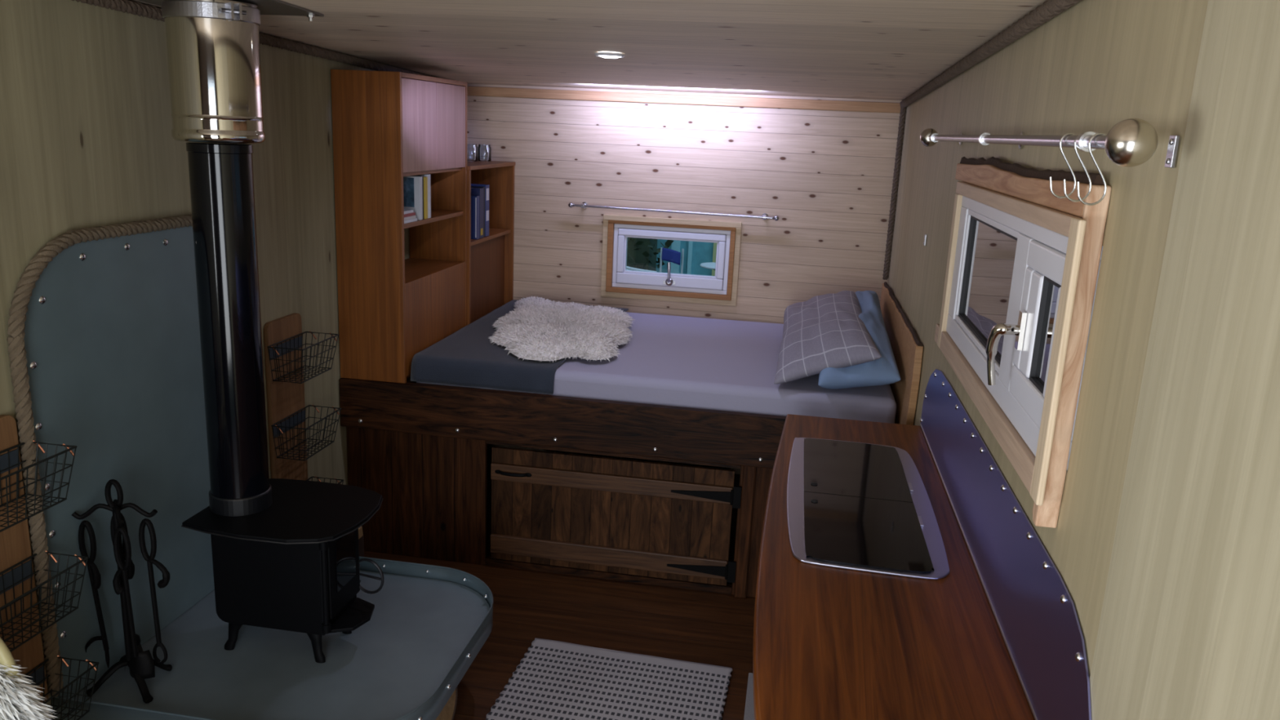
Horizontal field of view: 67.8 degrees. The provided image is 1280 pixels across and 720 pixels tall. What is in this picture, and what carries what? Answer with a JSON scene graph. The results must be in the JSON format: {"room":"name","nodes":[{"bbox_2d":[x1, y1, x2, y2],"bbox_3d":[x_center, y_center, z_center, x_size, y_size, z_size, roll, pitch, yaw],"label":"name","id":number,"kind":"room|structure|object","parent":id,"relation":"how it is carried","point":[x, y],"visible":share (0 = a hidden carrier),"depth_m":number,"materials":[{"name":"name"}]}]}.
{"room":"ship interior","nodes":[
{"label":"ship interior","id":0,"kind":"room"},
{"bbox_2d":[0,0,409,719],"bbox_3d":[-1.463,0.036,2.477,0.060,2.250,5.600,5,14,9],"label":"wall","id":1,"kind":"structure","parent":0,"point":[86,140],"depth_m":2.56,"materials":[{"name":"brown wood"}]},
{"bbox_2d":[0,414,99,719],"bbox_3d":[-1.438,0.528,2.207,0.152,0.775,0.271,5,14,9],"label":"rack","id":2,"kind":"object","parent":1,"relation":"attached to","point":[20,631],"visible":0.95,"depth_m":2.26,"materials":[{"name":"black metal"}]},
{"bbox_2d":[0,440,77,532],"bbox_3d":[-1.418,0.288,2.147,0.133,0.132,0.271,5,14,9],"label":"wire basket","id":3,"kind":"object","parent":2,"relation":"on","point":[12,494],"depth_m":2.21,"materials":[{"name":"black metal"}]},
{"bbox_2d":[0,550,88,652],"bbox_3d":[-1.430,0.564,2.214,0.133,0.132,0.271,5,14,9],"label":"wire basket","id":4,"kind":"object","parent":2,"relation":"on","point":[18,596],"depth_m":2.26,"materials":[{"name":"black metal"}]},
{"bbox_2d":[21,654,99,719],"bbox_3d":[-1.442,0.841,2.282,0.133,0.132,0.271,5,14,9],"label":"wire basket","id":5,"kind":"object","parent":2,"relation":"on","point":[35,668],"depth_m":2.37,"materials":[{"name":"black metal"}]},
{"bbox_2d":[23,226,214,697],"bbox_3d":[-1.395,0.218,2.761,0.016,1.183,0.935,5,14,9],"label":"shield","id":6,"kind":"object","parent":1,"relation":"attached to","point":[112,338],"visible":0.7,"depth_m":2.59,"materials":[{"name":"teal metal"}]},
{"bbox_2d":[6,214,192,697],"bbox_3d":[-1.382,0.180,2.749,0.037,1.163,0.996,5,14,9],"label":"edging","id":7,"kind":"object","parent":6,"relation":"attached to","point":[24,286],"visible":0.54,"depth_m":2.30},
{"bbox_2d":[71,0,441,78],"bbox_3d":[-1.362,-0.891,2.329,0.037,0.218,5.380,5,14,9],"label":"trim","id":8,"kind":"structure","parent":1,"relation":"attached to","point":[137,8],"depth_m":3.22,"materials":[{"name":"wood"}]},
{"bbox_2d":[263,313,343,484],"bbox_3d":[-1.217,0.230,3.466,0.152,0.775,0.270,5,14,9],"label":"rack","id":9,"kind":"object","parent":1,"relation":"attached to","point":[282,336],"visible":0.75,"depth_m":3.42,"materials":[{"name":"black metal"}]},
{"bbox_2d":[266,330,338,383],"bbox_3d":[-1.197,-0.010,3.406,0.133,0.132,0.270,5,14,9],"label":"wire basket","id":10,"kind":"object","parent":9,"relation":"on","point":[285,356],"depth_m":3.39,"materials":[{"name":"black metal"}]},
{"bbox_2d":[271,404,342,461],"bbox_3d":[-1.209,0.265,3.473,0.133,0.132,0.270,5,14,9],"label":"wire basket","id":11,"kind":"object","parent":9,"relation":"on","point":[288,428],"depth_m":3.46,"materials":[{"name":"black metal"}]},
{"bbox_2d":[306,475,343,484],"bbox_3d":[-1.222,0.543,3.541,0.133,0.132,0.270,5,14,9],"label":"wire basket","id":12,"kind":"object","parent":9,"relation":"on","point":[341,480],"depth_m":3.65,"materials":[{"name":"black metal"}]},
{"bbox_2d":[364,448,755,719],"bbox_3d":[-0.376,1.246,2.573,2.370,0.050,5.720,5,14,9],"label":"floor","id":13,"kind":"structure","parent":0,"point":[697,626],"depth_m":3.58,"materials":[{"name":"brown wood"}]},
{"bbox_2d":[0,637,21,719],"bbox_3d":[-1.418,0.942,1.813,0.370,0.812,0.440,5,14,9],"label":"cane chair","id":14,"kind":"object","parent":13,"relation":"on","point":[6,655],"visible":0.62,"depth_m":1.92,"materials":[{"name":"beige wicker"}]},
{"bbox_2d":[0,659,57,719],"bbox_3d":[-1.409,0.766,1.959,0.466,0.420,0.224,5,14,9],"label":"sheepskin throw","id":15,"kind":"object","parent":14,"relation":"hanging from","point":[18,701],"visible":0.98,"depth_m":1.91,"materials":[{"name":"white fur"}]},
{"bbox_2d":[52,555,493,719],"bbox_3d":[-0.967,0.953,2.846,0.948,0.337,0.948,5,14,9],"label":"hearth","id":16,"kind":"object","parent":13,"relation":"on","point":[428,624],"visible":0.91,"depth_m":2.70,"materials":[{"name":"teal metal"}]},
{"bbox_2d":[71,479,172,702],"bbox_3d":[-1.357,0.592,2.506,0.208,0.585,0.174,5,14,9],"label":"stand","id":17,"kind":"object","parent":16,"relation":"on","point":[115,506],"visible":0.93,"depth_m":2.50,"materials":[{"name":"black metal"}]},
{"bbox_2d":[78,520,110,668],"bbox_3d":[-1.439,0.618,2.499,0.063,0.422,0.023,2,14,-1],"label":"poker","id":18,"kind":"object","parent":17,"relation":"hanging from","point":[94,574],"visible":0.99,"depth_m":2.48,"materials":[{"name":"black metal"}]},
{"bbox_2d":[110,512,143,671],"bbox_3d":[-1.379,0.628,2.565,0.057,0.467,0.056,-5,16,-28],"label":"brush","id":19,"kind":"object","parent":17,"relation":"hanging from","point":[131,571],"visible":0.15,"depth_m":2.54,"materials":[{"name":"black metal"}]},
{"bbox_2d":[112,526,155,679],"bbox_3d":[-1.326,0.634,2.482,0.082,0.434,0.036,5,14,9],"label":"shovel","id":20,"kind":"object","parent":17,"relation":"hanging from","point":[141,664],"visible":1,"depth_m":2.47,"materials":[{"name":"black metal"}]},
{"bbox_2d":[138,518,169,663],"bbox_3d":[-1.280,0.618,2.525,0.078,0.420,0.022,5,14,9],"label":"tongs","id":21,"kind":"object","parent":17,"relation":"hanging from","point":[150,559],"visible":1,"depth_m":2.50,"materials":[{"name":"black metal"}]},
{"bbox_2d":[181,478,384,662],"bbox_3d":[-0.994,0.602,2.756,0.468,0.477,0.413,5,14,9],"label":"wood stove","id":22,"kind":"object","parent":16,"relation":"on","point":[286,557],"visible":0.93,"depth_m":2.67,"materials":[{"name":"black cast iron"},{"name":"black steel"},{"name":"glass"}]},
{"bbox_2d":[186,142,269,498],"bbox_3d":[-1.113,-0.075,2.591,0.160,1.005,0.160,5,14,9],"label":"flue pipe","id":23,"kind":"object","parent":22,"relation":"on","point":[222,192],"visible":0.9,"depth_m":2.52,"materials":[{"name":"black metal"}]},
{"bbox_2d":[358,526,364,556],"bbox_3d":[-1.153,0.767,3.825,0.064,0.216,0.089,5,14,9],"label":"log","id":24,"kind":"object","parent":13,"relation":"on","point":[361,537],"visible":0.18,"depth_m":3.82,"materials":[{"name":"wood"}]},
{"bbox_2d":[435,687,457,719],"bbox_3d":[-0.851,1.011,2.849,0.556,0.226,0.230,5,14,9],"label":"log","id":25,"kind":"object","parent":13,"relation":"on","point":[448,712],"visible":0.18,"depth_m":2.87,"materials":[{"name":"brown wood"}]},
{"bbox_2d":[484,638,732,719],"bbox_3d":[-0.170,1.187,2.712,0.717,0.012,1.356,5,14,11],"label":"woven rug","id":26,"kind":"object","parent":13,"relation":"on","point":[553,680],"visible":1,"depth_m":3.14,"materials":[{"name":"fabric"}]},
{"bbox_2d":[338,281,923,598],"bbox_3d":[-0.012,0.218,4.359,2.244,1.126,1.577,5,14,9],"label":"bed","id":27,"kind":"object","parent":13,"relation":"on","point":[422,447],"visible":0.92,"depth_m":3.83,"materials":[{"name":"brown wood"}]},
{"bbox_2d":[330,69,466,383],"bbox_3d":[-0.992,-0.583,4.050,0.276,1.200,0.733,5,14,9],"label":"bookcase","id":28,"kind":"object","parent":27,"relation":"on","point":[388,126],"visible":0.9,"depth_m":3.77,"materials":[{"name":"brown wood"}]},
{"bbox_2d":[404,217,417,223],"bbox_3d":[-0.995,-0.558,3.794,0.162,0.011,0.155,5,14,9],"label":"magazine","id":29,"kind":"object","parent":28,"relation":"on","point":[415,219],"visible":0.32,"depth_m":3.79,"materials":[{"name":"paper"}]},
{"bbox_2d":[404,215,416,220],"bbox_3d":[-0.999,-0.569,3.790,0.163,0.011,0.148,5,14,9],"label":"magazine","id":30,"kind":"object","parent":29,"relation":"on","point":[411,216],"visible":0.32,"depth_m":3.79,"materials":[{"name":"paper"}]},
{"bbox_2d":[404,212,415,217],"bbox_3d":[-0.997,-0.580,3.788,0.155,0.011,0.152,5,14,9],"label":"magazine","id":31,"kind":"object","parent":30,"relation":"on","point":[412,213],"visible":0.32,"depth_m":3.79,"materials":[{"name":"red paper"}]},
{"bbox_2d":[404,208,413,213],"bbox_3d":[-0.997,-0.591,3.784,0.145,0.011,0.140,5,14,9],"label":"magazine","id":32,"kind":"object","parent":31,"relation":"on","point":[406,211],"visible":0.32,"depth_m":3.80,"materials":[{"name":"paper"}]},
{"bbox_2d":[403,175,422,220],"bbox_3d":[-0.996,-0.667,3.892,0.212,0.174,0.028,5,14,9],"label":"book","id":33,"kind":"object","parent":28,"relation":"on","point":[412,185],"visible":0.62,"depth_m":3.87,"materials":[{"name":"paper"}]},
{"bbox_2d":[403,177,414,207],"bbox_3d":[-0.997,-0.685,3.873,0.163,0.117,0.001,5,14,9],"label":"picture","id":34,"kind":"object","parent":33,"relation":"attached to","point":[408,182],"depth_m":3.86},
{"bbox_2d":[411,174,423,219],"bbox_3d":[-0.983,-0.674,3.916,0.188,0.178,0.024,5,14,9],"label":"book","id":35,"kind":"object","parent":28,"relation":"on","point":[418,175],"visible":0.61,"depth_m":3.90,"materials":[{"name":"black paper"}]},
{"bbox_2d":[423,176,427,218],"bbox_3d":[-0.982,-0.677,3.944,0.202,0.170,0.030,5,14,9],"label":"book","id":36,"kind":"object","parent":28,"relation":"on","point":[425,179],"visible":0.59,"depth_m":3.92,"materials":[{"name":"yellow paper"}]},
{"bbox_2d":[422,173,431,218],"bbox_3d":[-0.981,-0.689,3.975,0.212,0.179,0.033,5,14,9],"label":"book","id":37,"kind":"object","parent":28,"relation":"on","point":[428,175],"visible":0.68,"depth_m":3.96,"materials":[{"name":"paper"}]},
{"bbox_2d":[406,377,416,382],"bbox_3d":[-0.954,-0.062,4.549,0.285,0.039,1.402,5,14,9],"label":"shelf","id":38,"kind":"object","parent":27,"relation":"attached to","point":[408,380],"depth_m":3.88,"materials":[{"name":"brown wood"}]},
{"bbox_2d":[466,159,515,324],"bbox_3d":[-0.872,-0.567,4.781,0.290,0.834,0.698,5,14,9],"label":"bookcase","id":39,"kind":"object","parent":27,"relation":"on","point":[490,259],"visible":0.38,"depth_m":4.98,"materials":[{"name":"brown wood"}]},
{"bbox_2d":[466,143,478,161],"bbox_3d":[-0.859,-1.053,4.833,0.072,0.085,0.072,5,14,9],"label":"glass jar","id":40,"kind":"object","parent":39,"relation":"on","point":[475,144],"visible":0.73,"depth_m":4.83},
{"bbox_2d":[471,195,479,239],"bbox_3d":[-0.864,-0.689,4.576,0.178,0.204,0.041,5,14,9],"label":"book","id":41,"kind":"object","parent":39,"relation":"on","point":[474,199],"visible":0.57,"depth_m":4.55,"materials":[{"name":"blue paper"}]},
{"bbox_2d":[471,187,484,238],"bbox_3d":[-0.868,-0.719,4.623,0.210,0.238,0.059,5,14,9],"label":"book","id":42,"kind":"object","parent":39,"relation":"on","point":[479,192],"visible":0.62,"depth_m":4.60,"materials":[{"name":"blue paper"}]},
{"bbox_2d":[471,186,484,236],"bbox_3d":[-0.863,-0.731,4.665,0.206,0.242,0.027,5,14,9],"label":"book","id":43,"kind":"object","parent":39,"relation":"on","point":[471,186],"visible":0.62,"depth_m":4.65,"materials":[{"name":"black paper"}]},
{"bbox_2d":[471,183,489,236],"bbox_3d":[-0.858,-0.744,4.705,0.220,0.250,0.055,5,14,9],"label":"book","id":44,"kind":"object","parent":39,"relation":"on","point":[486,186],"visible":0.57,"depth_m":4.68,"materials":[{"name":"blue paper"}]},
{"bbox_2d":[485,210,488,221],"bbox_3d":[-0.752,-0.712,4.692,0.001,0.050,0.040,5,14,9],"label":"picture","id":45,"kind":"object","parent":44,"relation":"attached to","point":[486,211],"depth_m":4.69,"materials":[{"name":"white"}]},
{"bbox_2d":[486,187,488,199],"bbox_3d":[-0.747,-0.813,4.668,0.001,0.058,0.040,5,14,9],"label":"picture","id":46,"kind":"object","parent":44,"relation":"attached to","point":[487,188],"depth_m":4.67,"materials":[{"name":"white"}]},
{"bbox_2d":[477,144,491,161],"bbox_3d":[-0.806,-1.073,4.929,0.072,0.083,0.072,5,14,9],"label":"glass jar","id":47,"kind":"object","parent":39,"relation":"on","point":[479,145],"visible":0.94,"depth_m":4.91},
{"bbox_2d":[416,312,896,423],"bbox_3d":[0.134,-0.002,4.366,1.910,0.160,1.350,5,14,9],"label":"mattress","id":48,"kind":"object","parent":27,"relation":"on","point":[668,360],"visible":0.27,"depth_m":3.77,"materials":[{"name":"grey"}]},
{"bbox_2d":[410,299,628,394],"bbox_3d":[-0.494,-0.095,4.449,0.638,0.103,1.391,5,14,9],"label":"blanket","id":49,"kind":"object","parent":48,"relation":"on","point":[467,357],"visible":0.43,"depth_m":3.83,"materials":[{"name":"grey fabric"}]},
{"bbox_2d":[488,296,635,362],"bbox_3d":[-0.360,-0.174,4.441,0.673,0.075,1.330,3,14,2],"label":"sheepskin","id":50,"kind":"object","parent":49,"relation":"on","point":[538,329],"visible":1,"depth_m":4.20,"materials":[{"name":"white fur"}]},
{"bbox_2d":[773,290,881,384],"bbox_3d":[0.799,-0.136,4.091,0.390,0.249,1.248,5,14,9],"label":"pillow","id":51,"kind":"object","parent":48,"relation":"on","point":[820,332],"visible":1,"depth_m":3.71,"materials":[{"name":"grey fabric"}]},
{"bbox_2d":[817,290,900,389],"bbox_3d":[0.907,-0.118,4.066,0.303,0.276,1.201,5,14,9],"label":"pillow","id":52,"kind":"object","parent":48,"relation":"on","point":[883,371],"visible":0.45,"depth_m":3.56,"materials":[{"name":"blue fabric"}]},
{"bbox_2d":[743,672,754,719],"bbox_3d":[0.298,1.220,2.675,0.058,0.009,1.235,5,14,9],"label":"mat","id":53,"kind":"object","parent":13,"relation":"on","point":[749,708],"visible":0.45,"depth_m":3.10,"materials":[{"name":"grey"}]},
{"bbox_3d":[0.473,0.953,2.042,0.457,0.844,2.600,5,14,9],"label":"cabinet","id":54,"kind":"object","parent":13,"relation":"on","visible":0},
{"bbox_2d":[752,413,1035,719],"bbox_3d":[0.477,0.524,1.942,0.489,0.035,2.705,5,14,9],"label":"countertop","id":55,"kind":"structure","parent":54,"relation":"on","point":[830,643],"depth_m":1.85,"materials":[{"name":"brown wood"}]},
{"bbox_2d":[786,437,949,579],"bbox_3d":[0.581,0.357,2.535,0.376,0.015,0.920,5,14,9],"label":"cooktop","id":56,"kind":"object","parent":55,"relation":"in","point":[851,505],"visible":1,"depth_m":2.41,"materials":[{"name":"black glass"}]},
{"bbox_2d":[920,424,1037,719],"bbox_3d":[0.719,0.518,1.921,0.006,0.006,2.650,5,14,9],"label":"bead","id":57,"kind":"object","parent":55,"relation":"on","point":[945,488],"visible":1,"depth_m":2.00,"materials":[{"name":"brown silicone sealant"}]},
{"bbox_2d":[128,0,1048,100],"bbox_3d":[-0.283,-0.822,2.066,2.370,0.234,5.720,5,14,9],"label":"ceiling","id":58,"kind":"structure","parent":0,"point":[889,50],"depth_m":2.79,"materials":[{"name":"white wood"}]},
{"bbox_2d":[137,0,324,143],"bbox_3d":[-1.106,-0.742,2.430,0.410,0.359,0.465,5,14,9],"label":"chimney section","id":59,"kind":"object","parent":58,"relation":"attached to","point":[213,52],"visible":1,"depth_m":2.35,"materials":[{"name":"silver metal"}]},
{"bbox_2d":[594,52,625,58],"bbox_3d":[-0.101,-1.018,3.186,0.104,0.015,0.104,5,14,9],"label":"recessed light","id":60,"kind":"object","parent":58,"relation":"in","point":[605,55],"visible":1,"depth_m":3.15,"materials":[{"name":"white plastic"}]},
{"bbox_2d":[466,84,902,474],"bbox_3d":[0.146,-0.416,5.037,2.370,2.050,0.060,5,14,9],"label":"wall","id":61,"kind":"structure","parent":0,"point":[827,175],"depth_m":4.87,"materials":[{"name":"brown wood"}]},
{"bbox_2d":[600,214,742,306],"bbox_3d":[0.158,-0.524,4.983,0.722,0.434,0.102,5,14,9],"label":"window","id":62,"kind":"structure","parent":61,"relation":"in","point":[727,235],"depth_m":4.97,"materials":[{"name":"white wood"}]},
{"bbox_2d":[568,201,779,221],"bbox_3d":[0.167,-0.763,4.886,1.090,0.039,0.066,5,14,9],"label":"curtain rod","id":63,"kind":"object","parent":61,"relation":"attached to","point":[765,216],"visible":1,"depth_m":4.86,"materials":[{"name":"silver metal"}]},
{"bbox_2d":[466,86,900,112],"bbox_3d":[0.179,-1.309,4.777,2.250,0.046,0.022,5,14,9],"label":"trim","id":64,"kind":"structure","parent":61,"relation":"attached to","point":[860,106],"depth_m":4.76,"materials":[{"name":"brown wood"}]},
{"bbox_2d":[887,0,1279,719],"bbox_3d":[0.811,0.225,2.122,0.062,2.250,5.600,5,14,9],"label":"wall","id":65,"kind":"structure","parent":0,"point":[1189,624],"depth_m":1.19,"materials":[{"name":"brown wood"}]},
{"bbox_2d":[882,106,906,279],"bbox_3d":[1.250,-0.813,4.680,0.030,0.847,0.030,5,14,9],"label":"trim","id":66,"kind":"structure","parent":65,"relation":"attached to","point":[903,110],"depth_m":4.67,"materials":[{"name":"wood"}]},
{"bbox_2d":[923,234,926,245],"bbox_3d":[1.041,-0.439,3.481,0.008,0.040,0.022,5,14,9],"label":"wall plate","id":67,"kind":"object","parent":65,"relation":"attached to","point":[925,236],"visible":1,"depth_m":3.47,"materials":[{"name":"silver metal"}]},
{"bbox_2d":[899,0,1080,107],"bbox_3d":[0.821,-0.710,1.989,0.037,0.218,5.380,5,14,9],"label":"trim","id":68,"kind":"structure","parent":65,"relation":"attached to","point":[1043,13],"depth_m":2.26,"materials":[{"name":"wood"}]},
{"bbox_2d":[920,368,1091,719],"bbox_3d":[0.785,0.311,2.239,0.008,0.260,1.955,5,14,9],"label":"backsplash","id":69,"kind":"structure","parent":65,"relation":"attached to","point":[1035,611],"depth_m":1.81,"materials":[{"name":"blue metal"}]},
{"bbox_2d":[920,118,1158,528],"bbox_3d":[0.776,-0.190,2.140,0.134,0.653,2.013,5,14,9],"label":"window","id":70,"kind":"structure","parent":65,"relation":"in","point":[1024,260],"depth_m":1.72,"materials":[{"name":"brown wood"}]},
{"bbox_2d":[1049,133,1076,198],"bbox_3d":[0.630,-0.288,1.412,0.042,0.095,0.004,2,14,-2],"label":"s-hook","id":71,"kind":"object","parent":70,"relation":"hanging from","point":[1067,134],"visible":0.87,"depth_m":1.41,"materials":[{"name":"silver metal"}]},
{"bbox_2d":[1063,137,1091,202],"bbox_3d":[0.617,-0.270,1.335,0.042,0.095,0.004,2,14,-2],"label":"s-hook","id":72,"kind":"object","parent":70,"relation":"hanging from","point":[1075,146],"visible":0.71,"depth_m":1.34,"materials":[{"name":"silver metal"}]},
{"bbox_2d":[1076,133,1106,205],"bbox_3d":[0.605,-0.254,1.268,0.042,0.095,0.004,2,14,-2],"label":"s-hook","id":73,"kind":"object","parent":70,"relation":"hanging from","point":[1096,134],"visible":0.83,"depth_m":1.27,"materials":[{"name":"silver metal"}]},
{"bbox_2d":[1164,135,1179,168],"bbox_3d":[0.672,-0.264,1.205,0.008,0.040,0.022,5,14,9],"label":"wall plate","id":74,"kind":"object","parent":65,"relation":"attached to","point":[1173,144],"visible":1,"depth_m":1.20,"materials":[{"name":"silver metal"}]},
{"label":"outside","id":75,"kind":"structure","parent":0,"visible":0},
{"bbox_3d":[0.186,1.568,3.906,15.000,0.060,21.000,5,14,9],"label":"ground","id":76,"kind":"structure","parent":75,"visible":0},
{"bbox_2d":[626,266,656,271],"bbox_3d":[-0.250,-0.084,7.146,0.684,1.569,0.132,5,14,9],"label":"garden bench","id":77,"kind":"object","parent":76,"relation":"on","point":[627,267],"visible":0.11,"depth_m":7.03,"materials":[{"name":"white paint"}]},
{"bbox_2d":[626,237,673,271],"bbox_3d":[-1.334,-0.925,8.439,3.345,2.635,0.682,5,14,9],"label":"hedge","id":78,"kind":"object","parent":76,"relation":"on","point":[642,253],"visible":0.02,"depth_m":8.10,"materials":[{"name":"green plant"}]},
{"bbox_2d":[659,247,684,273],"bbox_3d":[0.190,-0.130,7.589,0.240,1.485,0.479,5,14,9],"label":"garden chair","id":79,"kind":"object","parent":76,"relation":"on","point":[667,255],"visible":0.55,"depth_m":7.62,"materials":[{"name":"blue fabric"}]},
{"bbox_2d":[656,239,716,275],"bbox_3d":[1.506,-1.059,8.859,2.750,2.800,0.260,5,14,9],"label":"shed","id":80,"kind":"object","parent":76,"relation":"on","point":[695,253],"visible":0.02,"depth_m":8.97,"materials":[{"name":"teal paint"}]},
{"bbox_2d":[700,262,715,270],"bbox_3d":[0.649,-0.204,8.409,0.308,1.280,0.310,5,14,9],"label":"garden table","id":81,"kind":"object","parent":76,"relation":"on","point":[711,265],"visible":0.23,"depth_m":8.21,"materials":[{"name":"white"}]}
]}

